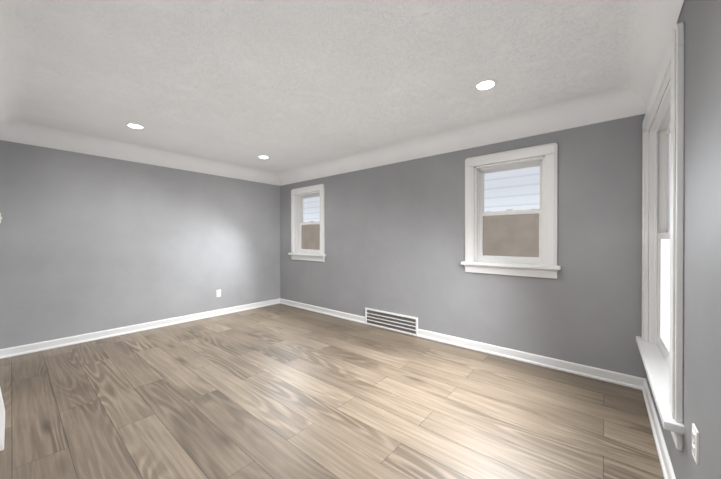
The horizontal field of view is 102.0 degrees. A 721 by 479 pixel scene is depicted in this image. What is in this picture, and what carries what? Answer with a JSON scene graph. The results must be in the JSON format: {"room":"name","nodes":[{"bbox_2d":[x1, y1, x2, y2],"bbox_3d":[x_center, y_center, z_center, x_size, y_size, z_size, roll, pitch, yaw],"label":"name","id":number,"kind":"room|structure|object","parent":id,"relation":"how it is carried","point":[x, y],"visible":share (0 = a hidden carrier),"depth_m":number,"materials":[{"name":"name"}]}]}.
{"room":"empty living room","nodes":[
{"label":"empty living room","id":0,"kind":"room"},
{"bbox_2d":[0,140,279,348],"bbox_3d":[-2.651,-0.031,4.255,0.200,2.430,3.834,0,0,40],"label":"wall","id":1,"kind":"structure","parent":0,"point":[90,243],"depth_m":3.66,"materials":[{"name":"grey paint"}]},
{"bbox_2d":[0,0,44,143],"bbox_3d":[-1.686,-1.093,1.413,4.912,0.184,0.206,0,0,40],"label":"cove","id":2,"kind":"structure","parent":1,"relation":"attached to","point":[20,20],"depth_m":1.93,"materials":[{"name":"paint"}]},
{"bbox_2d":[0,298,279,358],"bbox_3d":[-2.565,1.139,4.187,0.024,0.090,3.334,0,0,40],"label":"baseboard","id":3,"kind":"structure","parent":1,"relation":"attached to","point":[35,347],"depth_m":3.65,"materials":[{"name":"white paint"}]},
{"bbox_2d":[28,124,275,183],"bbox_3d":[-2.501,-1.103,4.108,0.206,0.184,2.880,0,0,40],"label":"cove","id":4,"kind":"structure","parent":1,"relation":"attached to","point":[42,135],"depth_m":3.75,"materials":[{"name":"paint"}]},
{"bbox_2d":[216,289,220,296],"bbox_3d":[-2.232,0.838,4.596,0.010,0.114,0.070,0,0,40],"label":"electrical outlet","id":5,"kind":"object","parent":1,"relation":"attached to","point":[218,293],"visible":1,"depth_m":4.59,"materials":[{"name":"white plastic"}]},
{"bbox_2d":[28,0,617,171],"bbox_3d":[-1.087,-1.248,2.130,5.420,0.120,5.084,0,0,40],"label":"ceiling","id":6,"kind":"structure","parent":0,"point":[283,85],"depth_m":2.02,"materials":[{"name":"paint"}]},
{"bbox_2d":[125,123,144,128],"bbox_3d":[-2.348,-1.188,3.045,0.164,0.008,0.164,0,0,40],"label":"recessed light","id":7,"kind":"object","parent":6,"relation":"in","point":[135,126],"visible":1,"depth_m":3.04,"materials":[{"name":"white paint"}]},
{"bbox_2d":[258,155,269,158],"bbox_3d":[-1.391,-1.192,4.192,0.164,0.008,0.164,0,0,40],"label":"recessed light","id":8,"kind":"object","parent":6,"relation":"in","point":[263,156],"visible":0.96,"depth_m":4.19,"materials":[{"name":"white paint"}]},
{"bbox_2d":[474,79,496,90],"bbox_3d":[0.956,-1.184,2.233,0.164,0.008,0.164,0,0,40],"label":"recessed light","id":9,"kind":"object","parent":6,"relation":"in","point":[485,84],"visible":1,"depth_m":2.22,"materials":[{"name":"white paint"}]},
{"bbox_2d":[0,304,663,478],"bbox_3d":[-1.087,1.252,2.139,5.420,0.120,5.084,0,0,40],"label":"floor","id":10,"kind":"structure","parent":0,"point":[279,391],"depth_m":2.04,"materials":[{"name":"laminate"}]},
{"bbox_2d":[280,114,645,378],"bbox_3d":[0.453,-0.030,3.978,5.420,2.430,0.220,0,0,40],"label":"wall","id":11,"kind":"structure","parent":0,"point":[394,237],"depth_m":3.09,"materials":[{"name":"grey paint"}]},
{"bbox_2d":[288,184,325,261],"bbox_3d":[-0.851,-0.281,5.027,0.910,1.255,0.280,0,0,40],"label":"window","id":12,"kind":"structure","parent":11,"relation":"in","point":[308,224],"depth_m":5.07,"materials":[{"name":"white paint"}]},
{"bbox_2d":[280,298,364,323],"bbox_3d":[-0.722,1.137,4.805,2.062,0.090,0.024,0,0,40],"label":"baseboard","id":13,"kind":"structure","parent":11,"relation":"attached to","point":[347,316],"depth_m":4.67,"materials":[{"name":"white paint"}]},
{"bbox_2d":[365,308,417,335],"bbox_3d":[0.388,1.073,3.878,0.830,0.225,0.024,0,0,40],"label":"air vent","id":14,"kind":"object","parent":11,"relation":"in","point":[406,324],"visible":1,"depth_m":3.85,"materials":[{"name":"white metal"}]},
{"bbox_2d":[272,90,646,185],"bbox_3d":[0.314,-1.102,3.807,4.912,0.184,0.206,0,0,40],"label":"cove","id":15,"kind":"structure","parent":11,"relation":"attached to","point":[589,109],"depth_m":3.09,"materials":[{"name":"paint"}]},
{"bbox_2d":[461,143,560,278],"bbox_3d":[1.544,-0.274,3.027,0.910,1.255,0.280,0,0,40],"label":"window","id":16,"kind":"structure","parent":11,"relation":"in","point":[511,208],"depth_m":3.00,"materials":[{"name":"white paint"}]},
{"bbox_2d":[417,329,644,389],"bbox_3d":[1.485,1.144,2.962,2.028,0.090,0.024,0,0,40],"label":"baseboard","id":17,"kind":"structure","parent":11,"relation":"attached to","point":[631,381],"depth_m":2.76,"materials":[{"name":"white paint"}]},
{"bbox_2d":[646,0,720,478],"bbox_3d":[1.302,-0.019,0.954,0.260,2.430,3.834,0,0,40],"label":"wall","id":18,"kind":"structure","parent":0,"point":[701,19],"depth_m":1.00,"materials":[{"name":"grey paint"}]},
{"bbox_2d":[608,0,683,115],"bbox_3d":[1.112,-1.092,1.092,0.206,0.184,2.880,0,0,40],"label":"cove","id":19,"kind":"structure","parent":18,"relation":"attached to","point":[645,29],"depth_m":1.73,"materials":[{"name":"paint"}]},
{"bbox_2d":[642,379,675,478],"bbox_3d":[1.193,1.151,1.050,0.024,0.090,3.334,0,0,40],"label":"baseboard","id":20,"kind":"structure","parent":18,"relation":"attached to","point":[665,463],"depth_m":1.69,"materials":[{"name":"white paint"}]},
{"bbox_2d":[636,22,684,450],"bbox_3d":[1.883,-0.021,1.697,0.320,1.830,1.440,0,0,40],"label":"window","id":21,"kind":"structure","parent":18,"relation":"in","point":[660,343],"depth_m":1.76,"materials":[{"name":"white paint"}]},
{"bbox_2d":[692,423,698,464],"bbox_3d":[1.210,0.736,1.057,0.010,0.114,0.070,0,0,40],"label":"electrical outlet","id":22,"kind":"object","parent":18,"relation":"attached to","point":[695,443],"visible":0.94,"depth_m":1.04,"materials":[{"name":"white plastic"}]},
{"bbox_3d":[-1.793,-0.015,1.288,5.420,2.440,0.120,0,0,40],"label":"wall","id":23,"kind":"structure","parent":0,"visible":0},
{"bbox_2d":[0,388,4,450],"bbox_3d":[-2.275,1.048,1.820,0.580,0.290,0.072,0,0,40],"label":"air vent","id":24,"kind":"object","parent":23,"relation":"in","point":[2,422],"visible":1,"depth_m":1.80,"materials":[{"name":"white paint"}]}
]}

